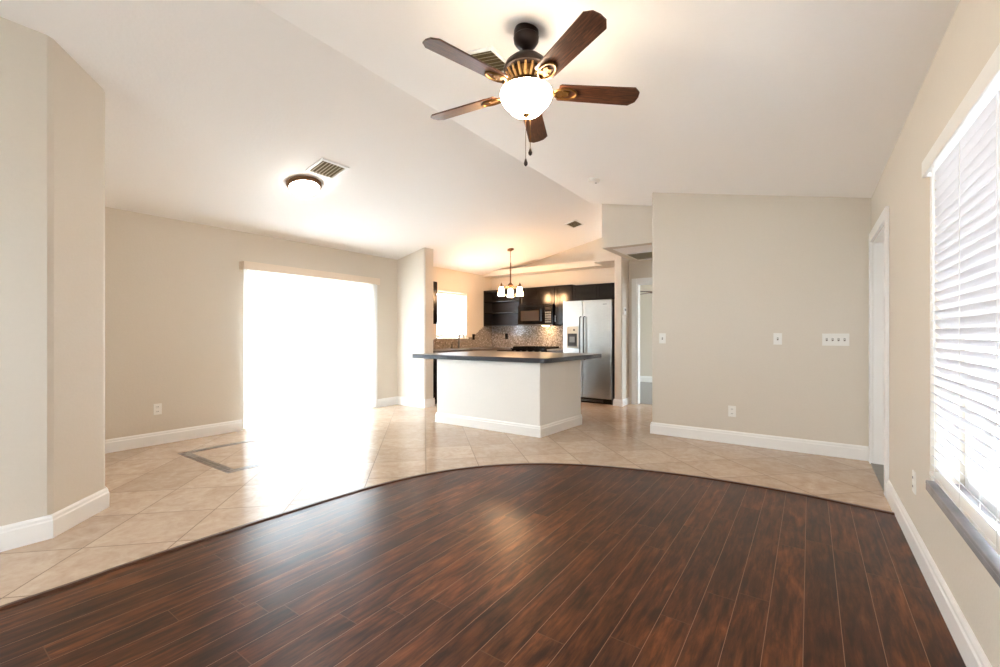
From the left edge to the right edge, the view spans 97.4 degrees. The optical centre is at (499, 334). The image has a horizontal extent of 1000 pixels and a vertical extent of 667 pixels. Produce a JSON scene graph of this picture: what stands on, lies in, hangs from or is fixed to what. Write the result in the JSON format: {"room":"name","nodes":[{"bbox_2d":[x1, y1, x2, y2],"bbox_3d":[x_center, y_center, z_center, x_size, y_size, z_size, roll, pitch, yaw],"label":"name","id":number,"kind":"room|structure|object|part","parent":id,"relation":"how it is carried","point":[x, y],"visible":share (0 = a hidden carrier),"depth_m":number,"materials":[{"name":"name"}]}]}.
{"room":"empty living room","nodes":[
{"label":"empty living room","id":0,"kind":"room"},
{"bbox_2d":[0,17,104,525],"bbox_3d":[-4.466,-0.294,1.988,2.370,2.948,3.700,0,0,35],"label":"wall","id":1,"kind":"structure","parent":0,"point":[52,111],"depth_m":2.55,"materials":[{"name":"beige paint"}]},
{"bbox_2d":[0,486,108,551],"bbox_3d":[-3.477,1.113,1.951,1.678,0.135,4.127,0,0,4],"label":"baseboard","id":2,"kind":"structure","parent":1,"relation":"attached to","point":[23,533],"depth_m":2.55,"materials":[{"name":"white wood"}]},
{"bbox_2d":[0,463,894,610],"bbox_3d":[-1.126,1.171,2.177,7.256,0.017,2.264,0,0,-28],"label":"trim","id":3,"kind":"structure","parent":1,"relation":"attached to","point":[29,598],"depth_m":2.96,"materials":[{"name":"brown wood"}]},
{"bbox_2d":[105,207,491,439],"bbox_3d":[-2.221,-0.070,7.000,0.200,2.500,7.080,0,0,35],"label":"wall","id":4,"kind":"structure","parent":0,"point":[174,289],"depth_m":4.98,"materials":[{"name":"beige paint"}]},
{"bbox_2d":[153,403,161,414],"bbox_3d":[-3.692,0.800,4.734,0.010,0.118,0.075,0,0,35],"label":"wall outlet","id":5,"kind":"object","parent":4,"relation":"attached to","point":[157,408],"visible":1,"depth_m":4.73,"materials":[{"name":"white plastic"}]},
{"bbox_2d":[105,419,241,452],"bbox_3d":[-3.682,1.113,4.739,0.018,0.135,1.700,0,0,35],"label":"baseboard","id":6,"kind":"structure","parent":4,"relation":"attached to","point":[162,437],"depth_m":4.81,"materials":[{"name":"white wood"}]},
{"bbox_2d":[247,269,360,427],"bbox_3d":[-2.718,0.170,6.330,0.120,2.020,1.910,0,0,35],"label":"door","id":7,"kind":"structure","parent":4,"relation":"in","point":[247,269],"depth_m":5.55,"materials":[{"name":"white"}]},
{"bbox_2d":[239,261,379,428],"bbox_3d":[-2.571,0.128,6.234,0.130,2.065,2.084,0,0,35],"label":"vertical blind","id":8,"kind":"object","parent":4,"relation":"attached to","point":[312,334],"visible":1,"depth_m":6.09,"materials":[{"name":"white plastic"}]},
{"bbox_2d":[433,281,436,323],"bbox_3d":[-1.364,-0.573,7.755,0.330,0.755,0.400,0,0,35],"label":"upper cabinet","id":9,"kind":"object","parent":4,"relation":"attached to","point":[434,282],"visible":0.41,"depth_m":7.77,"materials":[{"name":"black paint"}]},
{"bbox_3d":[-1.237,-0.828,7.665,0.019,0.235,0.394,0,0,35],"label":"door","id":10,"kind":"part","parent":9,"relation":"part of","materials":[{"name":"black paint"}]},
{"bbox_3d":[-1.237,-0.450,7.665,0.019,0.500,0.394,0,0,35],"label":"door","id":11,"kind":"part","parent":9,"relation":"part of","materials":[{"name":"black paint"}]},
{"bbox_2d":[436,291,468,338],"bbox_3d":[-0.992,-0.385,8.685,0.195,0.930,0.940,0,0,35],"label":"window","id":12,"kind":"structure","parent":4,"relation":"in","point":[442,291],"depth_m":8.75,"materials":[{"name":"white"}]},
{"bbox_2d":[437,291,465,336],"bbox_3d":[-0.970,-0.398,8.669,0.056,0.875,0.880,0,0,35],"label":"window blind","id":13,"kind":"object","parent":12,"relation":"attached to","point":[459,319],"visible":0.77,"depth_m":8.66,"materials":[{"name":"white plastic"}]},
{"bbox_3d":[-0.957,0.068,8.661,0.110,0.024,0.940,0,0,35],"label":"sill","id":14,"kind":"part","parent":12,"relation":"part of","materials":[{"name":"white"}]},
{"bbox_2d":[433,326,491,348],"bbox_3d":[-0.895,0.035,8.695,0.012,0.460,2.457,0,0,35],"label":"backsplash","id":15,"kind":"structure","parent":4,"relation":"attached to","point":[483,338],"depth_m":9.14,"materials":[{"name":"tile"}]},
{"bbox_2d":[397,248,432,398],"bbox_3d":[-1.424,-0.130,7.393,0.650,2.620,0.220,0,0,35],"label":"wall","id":16,"kind":"structure","parent":0,"point":[414,270],"depth_m":7.24,"materials":[{"name":"beige paint"}]},
{"bbox_2d":[375,396,434,407],"bbox_3d":[-1.547,1.113,7.291,0.935,0.135,0.390,0,0,1],"label":"baseboard","id":17,"kind":"structure","parent":16,"relation":"attached to","point":[422,403],"depth_m":7.25,"materials":[{"name":"white wood"}]},
{"bbox_2d":[0,0,959,274],"bbox_3d":[-0.670,-1.693,3.673,6.670,0.929,10.830,0,0,35],"label":"ceiling","id":18,"kind":"structure","parent":0,"point":[212,106],"depth_m":3.25,"materials":[{"name":"white paint"}]},
{"bbox_2d":[286,176,321,195],"bbox_3d":[-2.046,-1.538,4.588,0.340,0.160,0.344,0,0,18],"label":"flush light","id":19,"kind":"object","parent":18,"relation":"attached to","point":[299,185],"visible":1,"depth_m":4.50,"materials":[{"name":"white glass"}]},
{"bbox_2d":[305,158,349,179],"bbox_3d":[-1.728,-1.659,4.401,0.285,0.073,0.310,0,0,35],"label":"ceiling vent","id":20,"kind":"object","parent":18,"relation":"in","point":[323,167],"visible":1,"depth_m":4.39,"materials":[{"name":"white metal"}]},
{"bbox_2d":[464,46,506,77],"bbox_3d":[-0.083,-1.733,2.800,0.295,0.075,0.300,0,0,35],"label":"ceiling vent","id":21,"kind":"object","parent":18,"relation":"in","point":[489,55],"visible":0.43,"depth_m":2.72,"materials":[{"name":"white metal"}]},
{"bbox_2d":[498,248,522,296],"bbox_3d":[0.222,-1.140,7.962,0.420,0.864,0.452,0,0,35],"label":"chandelier","id":22,"kind":"object","parent":18,"relation":"hanging from","point":[501,289],"visible":1,"depth_m":7.89,"materials":[{"name":"white glass"}]},
{"bbox_3d":[0.025,-0.788,7.899,0.124,0.161,0.124,0,0,35],"label":"lamp shade","id":23,"kind":"part","parent":22,"relation":"part of","materials":[{"name":"white glass"}]},
{"bbox_3d":[0.196,-0.788,8.181,0.124,0.161,0.124,0,0,35],"label":"lamp shade","id":24,"kind":"part","parent":22,"relation":"part of","materials":[{"name":"white glass"}]},
{"bbox_3d":[0.192,-1.091,7.991,0.110,0.465,0.110,0,0,35],"label":"stem","id":25,"kind":"part","parent":22,"relation":"part of","materials":[{"name":"brown metal"}]},
{"bbox_3d":[0.354,-0.788,7.893,0.124,0.161,0.124,0,0,35],"label":"lamp shade","id":26,"kind":"part","parent":22,"relation":"part of","materials":[{"name":"white glass"}]},
{"bbox_2d":[422,10,639,165],"bbox_3d":[0.107,-1.282,2.379,1.185,0.743,1.193,0,0,35],"label":"ceiling fan","id":27,"kind":"object","parent":18,"relation":"hanging from","point":[525,94],"visible":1,"depth_m":2.29,"materials":[{"name":"brown wood"}]},
{"bbox_3d":[-0.209,-1.320,2.568,0.453,0.036,0.126,0,0,29],"label":"blade","id":28,"kind":"part","parent":27,"relation":"part of","materials":[{"name":"brown wood"}]},
{"bbox_3d":[-0.163,-1.320,2.110,0.453,0.036,0.126,0,0,-41],"label":"blade","id":29,"kind":"part","parent":27,"relation":"part of","materials":[{"name":"brown wood"}]},
{"bbox_3d":[0.139,-1.069,2.369,0.003,0.245,0.003,0,0,35],"label":"pull chain","id":30,"kind":"part","parent":27,"relation":"part of","materials":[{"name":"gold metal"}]},
{"bbox_3d":[0.141,-1.256,2.372,0.280,0.128,0.280,0,0,35],"label":"lamp shade","id":31,"kind":"part","parent":27,"relation":"part of","materials":[{"name":"white glass"}]},
{"bbox_3d":[0.164,-1.099,2.376,0.003,0.185,0.003,0,0,35],"label":"pull chain","id":32,"kind":"part","parent":27,"relation":"part of","materials":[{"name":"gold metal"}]},
{"bbox_3d":[0.219,-1.320,2.766,0.126,0.036,0.453,0,0,11],"label":"blade","id":33,"kind":"part","parent":27,"relation":"part of","materials":[{"name":"brown wood"}]},
{"bbox_3d":[0.316,-1.320,2.011,0.126,0.036,0.453,0,0,-26],"label":"blade","id":34,"kind":"part","parent":27,"relation":"part of","materials":[{"name":"brown wood"}]},
{"bbox_3d":[0.541,-1.320,2.413,0.453,0.036,0.126,0,0,-6],"label":"blade","id":35,"kind":"part","parent":27,"relation":"part of","materials":[{"name":"brown wood"}]},
{"bbox_2d":[564,220,583,228],"bbox_3d":[1.227,-1.825,7.236,0.216,0.058,0.340,0,0,35],"label":"ceiling vent","id":36,"kind":"object","parent":18,"relation":"in","point":[573,224],"visible":1,"depth_m":7.23,"materials":[{"name":"white metal"}]},
{"bbox_2d":[588,178,599,183],"bbox_3d":[1.099,-1.802,5.136,0.138,0.066,0.138,0,0,-16],"label":"smoke detector","id":37,"kind":"object","parent":18,"relation":"attached to","point":[591,180],"visible":1,"depth_m":5.10,"materials":[{"name":"white plastic"}]},
{"bbox_2d":[624,251,651,259],"bbox_3d":[2.373,-1.250,6.868,0.660,0.019,0.600,0,0,35],"label":"ceiling vent","id":38,"kind":"object","parent":18,"relation":"in","point":[648,254],"visible":0.44,"depth_m":6.87,"materials":[{"name":"white"}]},
{"bbox_2d":[0,382,965,666],"bbox_3d":[0.256,1.226,4.960,7.100,0.108,14.200,0,0,35],"label":"floor","id":39,"kind":"structure","parent":0,"point":[514,565],"depth_m":2.29,"materials":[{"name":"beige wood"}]},
{"bbox_2d":[178,433,340,472],"bbox_3d":[-2.440,1.179,4.512,1.090,0.002,1.120,0,0,35],"label":"trim","id":40,"kind":"structure","parent":39,"relation":"on","point":[189,454],"depth_m":4.33,"materials":[{"name":"tile"}]},
{"bbox_2d":[433,359,436,403],"bbox_3d":[-0.813,0.755,8.265,0.635,0.850,1.830,0,0,35],"label":"base cabinet","id":41,"kind":"object","parent":39,"relation":"on","point":[434,360],"visible":0.05,"depth_m":7.39,"materials":[{"name":"black paint"}]},
{"bbox_2d":[433,347,512,352],"bbox_3d":[-0.512,0.286,8.431,0.938,0.041,2.468,0,0,35],"label":"countertop","id":42,"kind":"structure","parent":41,"relation":"on","point":[485,348],"depth_m":8.16,"materials":[{"name":"stone"}]},
{"bbox_2d":[458,333,464,347],"bbox_3d":[-0.775,0.113,8.702,0.103,0.306,0.171,0,0,-24],"label":"kitchen faucet","id":43,"kind":"object","parent":42,"relation":"on","point":[459,341],"visible":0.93,"depth_m":8.71,"materials":[{"name":"silver metal"}]},
{"bbox_2d":[447,348,483,348],"bbox_3d":[-0.677,0.280,8.494,0.430,0.043,0.770,0,0,35],"label":"sink","id":44,"kind":"object","parent":42,"relation":"in","point":[447,348],"visible":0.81,"depth_m":8.56,"materials":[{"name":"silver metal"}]},
{"bbox_2d":[435,359,581,437],"bbox_3d":[0.261,0.752,6.107,1.701,0.856,1.558,0,0,35],"label":"kitchen island","id":45,"kind":"object","parent":39,"relation":"on","point":[539,400],"visible":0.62,"depth_m":5.43,"materials":[{"name":"white paint"},{"name":"dark grey stone countertop"}]},
{"bbox_2d":[412,351,601,362],"bbox_3d":[0.113,0.294,6.223,2.142,0.057,1.709,0,0,35],"label":"island countertop","id":46,"kind":"structure","parent":45,"relation":"on","point":[499,356],"depth_m":5.70,"materials":[{"name":"stone"}]},
{"bbox_3d":[0.102,1.115,5.883,1.701,0.130,1.008,0,0,35],"label":"baseboard","id":47,"kind":"part","parent":45,"relation":"part of","materials":[{"name":"white wood"}]},
{"bbox_2d":[511,346,559,351],"bbox_3d":[0.701,0.703,8.644,0.770,0.955,0.700,0,0,35],"label":"range","id":48,"kind":"object","parent":39,"relation":"on","point":[515,348],"visible":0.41,"depth_m":8.44,"materials":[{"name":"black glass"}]},
{"bbox_2d":[511,348,559,349],"bbox_3d":[0.713,0.269,8.660,0.770,0.021,0.660,0,0,35],"label":"cooktop","id":49,"kind":"object","parent":48,"relation":"in","point":[511,348],"depth_m":8.39,"materials":[{"name":"black metal"}]},
{"bbox_2d":[563,299,614,404],"bbox_3d":[1.684,0.287,7.904,0.910,1.785,0.741,0,0,35],"label":"refrigerator","id":50,"kind":"object","parent":39,"relation":"on","point":[588,325],"visible":0.82,"depth_m":7.58,"materials":[{"name":"grey metal"}]},
{"bbox_3d":[1.310,0.242,7.832,0.381,1.695,0.070,0,0,35],"label":"freezer door","id":51,"kind":"part","parent":50,"relation":"part of","materials":[{"name":"silver metal"}]},
{"bbox_3d":[1.403,0.055,7.688,0.024,0.772,0.064,0,0,35],"label":"handle","id":52,"kind":"part","parent":50,"relation":"part of","materials":[{"name":"metal"}]},
{"bbox_3d":[1.460,0.055,7.647,0.024,0.772,0.064,0,0,35],"label":"handle","id":53,"kind":"part","parent":50,"relation":"part of","materials":[{"name":"metal"}]},
{"bbox_3d":[1.685,0.242,7.567,0.521,1.695,0.070,0,0,35],"label":"fridge door","id":54,"kind":"part","parent":50,"relation":"part of","materials":[{"name":"silver metal"}]},
{"bbox_3d":[1.205,0.744,8.344,0.380,0.872,0.635,0,0,35],"label":"base cabinet","id":55,"kind":"object","parent":39,"relation":"on","visible":0},
{"bbox_2d":[547,348,562,351],"bbox_3d":[1.210,0.286,8.355,0.385,0.041,0.610,0,0,35],"label":"countertop","id":56,"kind":"structure","parent":55,"relation":"on","point":[560,349],"depth_m":8.11,"materials":[{"name":"stone"}]},
{"bbox_2d":[492,238,614,350],"bbox_3d":[1.068,-0.520,8.921,3.460,3.400,0.150,0,0,35],"label":"wall","id":57,"kind":"structure","parent":0,"point":[584,252],"depth_m":8.62,"materials":[{"name":"beige paint"}]},
{"bbox_2d":[484,289,519,325],"bbox_3d":[0.109,-0.573,9.322,0.920,0.755,0.300,0,0,35],"label":"upper cabinet","id":58,"kind":"object","parent":57,"relation":"attached to","point":[498,310],"visible":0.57,"depth_m":9.48,"materials":[{"name":"black paint"}]},
{"bbox_3d":[0.108,-0.464,9.321,0.880,0.018,0.278,0,0,35],"label":"shelf","id":59,"kind":"part","parent":58,"relation":"part of","materials":[{"name":"black paint"}]},
{"bbox_3d":[0.108,-0.704,9.321,0.880,0.018,0.278,0,0,35],"label":"shelf","id":60,"kind":"part","parent":58,"relation":"part of","materials":[{"name":"black paint"}]},
{"bbox_2d":[492,325,562,347],"bbox_3d":[0.668,0.035,9.104,2.125,0.460,0.012,0,0,35],"label":"backsplash","id":61,"kind":"structure","parent":57,"relation":"attached to","point":[517,335],"depth_m":9.16,"materials":[{"name":"tile"}]},
{"bbox_2d":[519,286,554,305],"bbox_3d":[0.810,-0.772,8.815,0.796,0.355,0.320,0,0,35],"label":"upper cabinet","id":62,"kind":"object","parent":57,"relation":"attached to","point":[533,295],"visible":0.88,"depth_m":8.65,"materials":[{"name":"black paint"}]},
{"bbox_3d":[0.561,-0.772,8.807,0.392,0.345,0.020,0,0,35],"label":"door","id":63,"kind":"part","parent":62,"relation":"part of","materials":[{"name":"black paint"}]},
{"bbox_2d":[518,304,560,325],"bbox_3d":[0.780,-0.384,8.773,0.790,0.416,0.424,0,0,35],"label":"microwave","id":64,"kind":"object","parent":62,"relation":"attached to","point":[528,315],"visible":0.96,"depth_m":8.60,"materials":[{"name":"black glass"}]},
{"bbox_3d":[0.605,-0.390,8.692,0.592,0.360,0.018,0,0,35],"label":"door","id":65,"kind":"part","parent":64,"relation":"part of","materials":[{"name":"black glass"}]},
{"bbox_3d":[0.931,-0.390,8.464,0.182,0.360,0.014,0,0,35],"label":"control panel","id":66,"kind":"part","parent":64,"relation":"part of","materials":[{"name":"black plastic"}]},
{"bbox_3d":[0.886,-0.772,8.578,0.392,0.345,0.020,0,0,35],"label":"door","id":67,"kind":"part","parent":62,"relation":"part of","materials":[{"name":"black paint"}]},
{"bbox_2d":[483,254,618,277],"bbox_3d":[0.898,-1.308,8.515,3.150,0.115,0.710,0,0,35],"label":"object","id":68,"kind":"structure","parent":57,"relation":"attached to","point":[608,260],"depth_m":8.41,"materials":[{"name":"beige paint"}]},
{"bbox_2d":[555,285,572,324],"bbox_3d":[1.282,-0.573,8.461,0.370,0.755,0.355,0,0,35],"label":"upper cabinet","id":69,"kind":"object","parent":57,"relation":"attached to","point":[562,292],"visible":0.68,"depth_m":8.37,"materials":[{"name":"black paint"}]},
{"bbox_2d":[573,283,614,300],"bbox_3d":[1.839,-0.780,8.089,0.950,0.300,0.320,0,0,35],"label":"upper cabinet","id":70,"kind":"object","parent":57,"relation":"attached to","point":[601,291],"visible":0.63,"depth_m":7.98,"materials":[{"name":"black paint"}]},
{"bbox_3d":[1.560,-0.780,8.103,0.467,0.290,0.020,0,0,35],"label":"door","id":71,"kind":"part","parent":70,"relation":"part of","materials":[{"name":"black paint"}]},
{"bbox_3d":[1.946,-0.780,7.830,0.467,0.290,0.020,0,0,35],"label":"door","id":72,"kind":"part","parent":70,"relation":"part of","materials":[{"name":"black paint"}]},
{"bbox_2d":[615,256,628,399],"bbox_3d":[2.175,-0.070,7.601,0.130,2.500,0.730,0,0,35],"label":"wall pillar","id":73,"kind":"structure","parent":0,"point":[621,263],"depth_m":7.32,"materials":[{"name":"beige paint"}]},
{"bbox_2d":[613,397,629,406],"bbox_3d":[2.060,1.125,7.439,0.166,0.110,0.368,0,0,35],"label":"baseboard","id":74,"kind":"structure","parent":73,"relation":"attached to","point":[616,402],"depth_m":7.31,"materials":[{"name":"white wood"}]},
{"bbox_2d":[602,204,651,260],"bbox_3d":[2.630,-1.665,6.650,1.570,0.810,1.760,0,0,35],"label":"wall header","id":75,"kind":"structure","parent":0,"point":[623,226],"depth_m":6.19,"materials":[{"name":"beige paint"}]},
{"bbox_2d":[629,260,651,403],"bbox_3d":[3.484,-0.070,6.733,3.010,2.500,0.120,0,0,35],"label":"wall","id":76,"kind":"structure","parent":0,"point":[637,269],"depth_m":7.53,"materials":[{"name":"beige paint"}]},
{"bbox_2d":[632,277,651,403],"bbox_3d":[2.697,0.110,7.276,1.000,2.140,0.140,0,0,35],"label":"trim","id":77,"kind":"structure","parent":76,"relation":"attached to","point":[636,283],"depth_m":7.48,"materials":[{"name":"white wood"}]},
{"bbox_2d":[640,285,651,375],"bbox_3d":[4.769,-0.120,10.342,5.070,2.600,0.200,0,0,35],"label":"wall","id":78,"kind":"structure","parent":0,"point":[645,299],"depth_m":11.00,"materials":[{"name":"beige paint"}]},
{"bbox_2d":[640,376,651,381],"bbox_3d":[4.788,1.105,10.195,4.870,0.150,0.018,0,0,35],"label":"baseboard","id":79,"kind":"structure","parent":78,"relation":"attached to","point":[642,378],"depth_m":10.99,"materials":[{"name":"white wood"}]},
{"bbox_2d":[652,192,870,445],"bbox_3d":[2.693,-0.276,4.752,2.018,2.912,0.150,0,0,35],"label":"wall","id":80,"kind":"structure","parent":0,"point":[730,272],"depth_m":4.62,"materials":[{"name":"beige paint"}]},
{"bbox_2d":[659,333,665,342],"bbox_3d":[1.920,0.040,5.194,0.075,0.118,0.018,0,0,35],"label":"light switch","id":81,"kind":"object","parent":80,"relation":"attached to","point":[662,336],"visible":1,"depth_m":5.20,"materials":[{"name":"white plastic"}]},
{"bbox_2d":[728,406,735,416],"bbox_3d":[2.523,0.830,4.774,0.075,0.118,0.010,0,0,35],"label":"wall outlet","id":82,"kind":"object","parent":80,"relation":"attached to","point":[731,409],"visible":1,"depth_m":4.77,"materials":[{"name":"white plastic"}]},
{"bbox_2d":[650,422,868,460],"bbox_3d":[2.680,1.113,4.750,2.036,0.135,0.168,0,0,35],"label":"baseboard","id":83,"kind":"structure","parent":80,"relation":"attached to","point":[857,452],"depth_m":4.58,"materials":[{"name":"white wood"}]},
{"bbox_2d":[773,333,781,344],"bbox_3d":[2.864,0.040,4.528,0.075,0.118,0.018,0,0,35],"label":"light switch","id":84,"kind":"object","parent":80,"relation":"attached to","point":[777,337],"visible":1,"depth_m":4.53,"materials":[{"name":"white plastic"}]},
{"bbox_2d":[822,334,848,345],"bbox_3d":[3.250,0.049,4.256,0.200,0.108,0.018,0,0,35],"label":"light switch","id":85,"kind":"object","parent":80,"relation":"attached to","point":[827,339],"visible":1,"depth_m":4.25,"materials":[{"name":"white plastic"}]},
{"bbox_2d":[871,0,999,666],"bbox_3d":[2.916,-0.070,3.144,0.200,2.500,14.100,0,0,35],"label":"wall","id":86,"kind":"structure","parent":0,"point":[971,37],"depth_m":2.18,"materials":[{"name":"beige paint"}]},
{"bbox_2d":[871,463,883,490],"bbox_3d":[3.179,1.174,3.591,0.145,0.012,0.935,0,0,35],"label":"trim","id":87,"kind":"structure","parent":86,"relation":"attached to","point":[878,469],"depth_m":3.73,"materials":[{"name":"grey stone"}]},
{"bbox_2d":[869,206,888,496],"bbox_3d":[3.172,0.122,3.596,0.142,2.115,1.105,0,0,35],"label":"trim","id":88,"kind":"structure","parent":86,"relation":"attached to","point":[878,248],"depth_m":3.97,"materials":[{"name":"white paint"}]},
{"bbox_2d":[912,470,915,494],"bbox_3d":[2.265,0.805,2.404,0.010,0.118,0.075,0,0,35],"label":"wall outlet","id":89,"kind":"object","parent":86,"relation":"attached to","point":[913,471],"visible":1,"depth_m":2.39,"materials":[{"name":"white plastic"}]},
{"bbox_2d":[886,480,991,666],"bbox_3d":[0.841,1.113,0.392,0.018,0.135,6.810,0,0,35],"label":"baseboard","id":90,"kind":"structure","parent":86,"relation":"attached to","point":[970,649],"depth_m":1.86,"materials":[{"name":"white wood"}]},
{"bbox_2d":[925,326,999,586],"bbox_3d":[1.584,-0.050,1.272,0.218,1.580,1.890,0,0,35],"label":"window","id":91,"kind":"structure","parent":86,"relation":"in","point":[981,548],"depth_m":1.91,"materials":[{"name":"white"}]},
{"bbox_2d":[922,43,999,555],"bbox_3d":[1.517,-0.083,1.319,0.078,1.495,1.894,0,0,35],"label":"window blind","id":92,"kind":"object","parent":91,"relation":"attached to","point":[964,160],"visible":1,"depth_m":1.62,"materials":[{"name":"white plastic"}]},
{"bbox_3d":[1.974,-0.060,1.995,0.002,1.430,0.002,0,0,35],"label":"ladder cord","id":93,"kind":"part","parent":92,"relation":"part of","materials":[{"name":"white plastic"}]},
{"bbox_3d":[2.018,-0.060,1.963,0.002,1.430,0.002,0,0,35],"label":"ladder cord","id":94,"kind":"part","parent":92,"relation":"part of","materials":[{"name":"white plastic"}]},
{"bbox_3d":[1.739,-0.060,1.662,0.002,1.430,0.002,0,0,35],"label":"ladder cord","id":95,"kind":"part","parent":92,"relation":"part of","materials":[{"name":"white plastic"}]},
{"bbox_3d":[1.526,0.656,1.313,0.050,0.018,1.870,0,0,35],"label":"rail","id":96,"kind":"part","parent":92,"relation":"part of","materials":[{"name":"white plastic"}]},
{"bbox_3d":[1.504,-0.060,1.329,0.002,1.430,0.002,0,0,35],"label":"ladder cord","id":97,"kind":"part","parent":92,"relation":"part of","materials":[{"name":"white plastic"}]},
{"bbox_3d":[1.547,0.701,1.298,0.128,0.018,1.874,0,0,35],"label":"sill","id":98,"kind":"part","parent":91,"relation":"part of","materials":[{"name":"grey stone"}]},
{"bbox_3d":[1.632,-0.065,1.238,0.070,1.550,1.885,0,0,35],"label":"frame","id":99,"kind":"part","parent":91,"relation":"part of","materials":[{"name":"white"}]},
{"label":"outside","id":100,"kind":"structure","parent":0,"visible":0},
{"bbox_2d":[992,364,999,491],"bbox_3d":[2.882,1.365,4.086,60.000,0.130,70.000,0,0,35],"label":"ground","id":101,"kind":"structure","parent":100,"point":[993,365],"depth_m":5.21,"materials":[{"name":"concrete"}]}
]}

